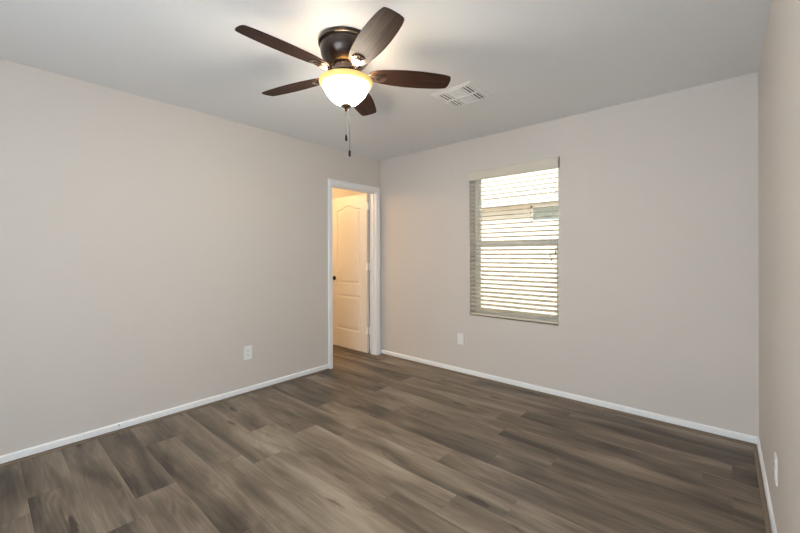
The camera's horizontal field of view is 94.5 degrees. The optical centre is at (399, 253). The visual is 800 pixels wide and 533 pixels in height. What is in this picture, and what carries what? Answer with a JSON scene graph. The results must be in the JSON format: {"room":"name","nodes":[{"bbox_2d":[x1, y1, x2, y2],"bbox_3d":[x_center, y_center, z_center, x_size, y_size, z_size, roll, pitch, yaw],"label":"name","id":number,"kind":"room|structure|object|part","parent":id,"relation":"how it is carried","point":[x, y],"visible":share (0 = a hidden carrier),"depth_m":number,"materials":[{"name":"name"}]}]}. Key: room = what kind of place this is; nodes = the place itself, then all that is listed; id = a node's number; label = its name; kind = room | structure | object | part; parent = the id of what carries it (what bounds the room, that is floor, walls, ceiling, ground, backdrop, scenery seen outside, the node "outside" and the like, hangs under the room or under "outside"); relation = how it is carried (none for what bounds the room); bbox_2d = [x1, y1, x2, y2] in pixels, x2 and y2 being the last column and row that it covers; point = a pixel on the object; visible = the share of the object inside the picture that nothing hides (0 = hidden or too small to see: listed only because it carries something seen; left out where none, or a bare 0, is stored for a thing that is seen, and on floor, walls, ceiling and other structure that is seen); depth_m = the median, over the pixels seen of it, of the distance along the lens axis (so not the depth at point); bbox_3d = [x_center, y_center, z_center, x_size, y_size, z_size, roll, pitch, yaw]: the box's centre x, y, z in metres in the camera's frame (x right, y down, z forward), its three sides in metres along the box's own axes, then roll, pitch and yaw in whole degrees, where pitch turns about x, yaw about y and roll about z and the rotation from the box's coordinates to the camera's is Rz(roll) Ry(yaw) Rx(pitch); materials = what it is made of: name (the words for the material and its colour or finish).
{"room":"empty bedroom","nodes":[
{"label":"empty bedroom","id":0,"kind":"room"},
{"bbox_2d":[0,59,380,462],"bbox_3d":[-1.846,0.045,2.934,0.115,2.440,4.850,0,0,41],"label":"wall","id":1,"kind":"structure","parent":0,"point":[145,243],"depth_m":2.74,"materials":[{"name":"paint"}]},
{"bbox_2d":[0,364,329,466],"bbox_3d":[-2.024,1.230,2.630,0.012,0.044,3.773,0,0,41],"label":"baseboard","id":2,"kind":"structure","parent":1,"relation":"attached to","point":[71,439],"depth_m":2.74,"materials":[{"name":"white paint"}]},
{"bbox_2d":[244,345,251,359],"bbox_3d":[-1.384,0.898,3.365,0.009,0.122,0.076,0,0,41],"label":"wall outlet","id":3,"kind":"object","parent":1,"relation":"attached to","point":[247,349],"visible":1,"depth_m":3.36,"materials":[{"name":"white plastic"}]},
{"bbox_2d":[332,194,371,352],"bbox_3d":[-0.674,0.244,4.878,0.756,2.012,0.111,0,0,41],"label":"door","id":4,"kind":"structure","parent":1,"relation":"in","point":[351,265],"depth_m":4.85,"materials":[{"name":"white paint"}]},
{"bbox_2d":[328,178,380,368],"bbox_3d":[-0.560,0.217,4.391,0.131,2.090,0.809,0,0,41],"label":"trim","id":5,"kind":"structure","parent":1,"relation":"attached to","point":[374,192],"depth_m":4.62,"materials":[{"name":"white paint"}]},
{"bbox_2d":[332,188,369,348],"bbox_3d":[-1.021,0.043,5.561,2.105,2.440,0.190,0,0,41],"label":"wall","id":6,"kind":"structure","parent":0,"point":[336,193],"depth_m":5.11,"materials":[{"name":"paint"}]},
{"bbox_2d":[0,345,765,532],"bbox_3d":[-1.300,1.304,2.453,5.934,0.080,4.860,0,0,41],"label":"floor","id":7,"kind":"structure","parent":0,"point":[367,443],"depth_m":2.16,"materials":[{"name":"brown wood"}]},
{"bbox_2d":[0,0,770,160],"bbox_3d":[-2.447,-1.233,1.091,5.854,0.120,8.910,0,0,41],"label":"ceiling","id":8,"kind":"structure","parent":0,"point":[539,61],"depth_m":2.19,"materials":[{"name":"paint"}]},
{"bbox_2d":[235,7,450,156],"bbox_3d":[-0.332,-0.861,2.039,1.155,0.636,1.120,0,0,41],"label":"ceiling fan","id":9,"kind":"object","parent":8,"relation":"hanging from","point":[345,51],"visible":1,"depth_m":1.95,"materials":[{"name":"brown wood"}]},
{"bbox_3d":[-0.554,-1.002,1.803,0.140,0.006,0.472,16,11,43],"label":"blade","id":10,"kind":"part","parent":9,"relation":"part of","materials":[{"name":"brown wood"}]},
{"bbox_3d":[-0.628,-1.002,2.224,0.472,0.006,0.140,0,12,26],"label":"blade","id":11,"kind":"part","parent":9,"relation":"part of","materials":[{"name":"brown wood"}]},
{"bbox_3d":[-0.301,-0.886,2.064,0.258,0.114,0.258,0,0,41],"label":"lamp shade","id":12,"kind":"part","parent":9,"relation":"part of","materials":[{"name":"beige glass"}]},
{"bbox_3d":[-0.281,-0.704,2.064,0.004,0.253,0.004,0,0,41],"label":"pull chain","id":13,"kind":"part","parent":9,"relation":"part of","materials":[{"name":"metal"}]},
{"bbox_3d":[-0.250,-1.003,2.425,0.140,0.006,0.472,-12,-2,8],"label":"blade","id":14,"kind":"part","parent":9,"relation":"part of","materials":[{"name":"brown wood"}]},
{"bbox_3d":[-0.130,-1.004,1.743,0.140,0.006,0.472,13,-6,-27],"label":"blade","id":15,"kind":"part","parent":9,"relation":"part of","materials":[{"name":"brown wood"}]},
{"bbox_3d":[0.058,-1.004,2.128,0.472,0.006,0.140,0,-12,-10],"label":"blade","id":16,"kind":"part","parent":9,"relation":"part of","materials":[{"name":"brown wood"}]},
{"bbox_2d":[431,81,492,107],"bbox_3d":[0.464,-1.175,2.761,0.334,0.013,0.334,0,0,41],"label":"ceiling vent","id":17,"kind":"object","parent":8,"relation":"in","point":[466,93],"visible":1,"depth_m":2.74,"materials":[{"name":"white metal"}]},
{"bbox_2d":[380,72,758,438],"bbox_3d":[1.155,0.037,3.577,3.554,2.440,0.190,0,0,41],"label":"wall","id":18,"kind":"structure","parent":0,"point":[658,241],"depth_m":2.93,"materials":[{"name":"paint"}]},
{"bbox_2d":[458,333,463,344],"bbox_3d":[0.638,0.895,3.900,0.072,0.117,0.008,0,0,41],"label":"wall outlet","id":19,"kind":"object","parent":18,"relation":"attached to","point":[460,336],"visible":1,"depth_m":3.89,"materials":[{"name":"white plastic"}]},
{"bbox_2d":[475,180,558,320],"bbox_3d":[1.152,-0.103,3.649,0.889,1.470,0.060,0,0,41],"label":"window","id":20,"kind":"structure","parent":18,"relation":"in","point":[477,185],"depth_m":3.89,"materials":[{"name":"white plastic"}]},
{"bbox_2d":[468,156,559,323],"bbox_3d":[1.069,-0.116,3.554,0.913,1.471,0.074,0,0,41],"label":"window blind","id":21,"kind":"object","parent":20,"relation":"attached to","point":[554,162],"visible":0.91,"depth_m":3.52,"materials":[{"name":"white plastic"}]},
{"bbox_3d":[0.850,-0.090,3.759,0.002,1.405,0.055,0,0,41],"label":"ladder cord","id":22,"kind":"part","parent":21,"relation":"part of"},
{"bbox_3d":[1.075,-0.091,3.561,0.002,1.405,0.055,0,0,41],"label":"ladder cord","id":23,"kind":"part","parent":21,"relation":"part of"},
{"bbox_3d":[1.077,0.611,3.561,0.879,0.018,0.050,0,0,41],"label":"rail","id":24,"kind":"part","parent":21,"relation":"part of","materials":[{"name":"white plastic"}]},
{"bbox_3d":[1.161,-0.445,3.660,0.825,0.743,0.024,0,0,41],"label":"sash","id":25,"kind":"part","parent":20,"relation":"part of","materials":[{"name":"glass"}]},
{"bbox_3d":[1.144,0.237,3.639,0.825,0.717,0.024,0,0,41],"label":"sash","id":26,"kind":"part","parent":20,"relation":"part of","materials":[{"name":"white glass"}]},
{"bbox_2d":[380,350,757,445],"bbox_3d":[1.053,1.221,3.535,3.418,0.044,0.012,0,0,41],"label":"baseboard","id":27,"kind":"structure","parent":18,"relation":"attached to","point":[719,431],"depth_m":3.03,"materials":[{"name":"white paint"}]},
{"bbox_2d":[758,0,799,532],"bbox_3d":[0.807,0.038,0.572,0.120,2.440,4.790,0,0,41],"label":"wall","id":28,"kind":"structure","parent":0,"point":[779,66],"depth_m":1.50,"materials":[{"name":"paint"}]},
{"bbox_2d":[753,445,771,532],"bbox_3d":[0.817,1.253,0.693,0.030,0.009,4.600,0,0,41],"label":"trim","id":29,"kind":"structure","parent":28,"relation":"attached to","point":[757,461],"depth_m":1.93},
{"bbox_2d":[757,437,776,532],"bbox_3d":[0.823,1.222,0.687,0.012,0.044,4.600,0,0,41],"label":"baseboard","id":30,"kind":"structure","parent":28,"relation":"attached to","point":[765,482],"depth_m":1.89,"materials":[{"name":"white paint"}]},
{"bbox_2d":[774,452,777,485],"bbox_3d":[1.624,0.929,1.600,0.009,0.117,0.072,0,0,41],"label":"wall outlet","id":31,"kind":"object","parent":28,"relation":"attached to","point":[775,455],"visible":1,"depth_m":1.58,"materials":[{"name":"white plastic"}]},
{"label":"outside","id":32,"kind":"structure","parent":0,"visible":0},
{"bbox_3d":[11.208,1.527,14.717,44.000,0.100,29.809,0,0,41],"label":"ground","id":33,"kind":"structure","parent":32,"visible":0},
{"bbox_2d":[481,168,557,314],"bbox_3d":[5.230,-0.630,7.896,20.600,4.250,4.540,0,0,41],"label":"neighboring house","id":34,"kind":"structure","parent":33,"relation":"on","point":[537,178],"depth_m":7.76,"materials":[{"name":"beige paint"}]}
]}

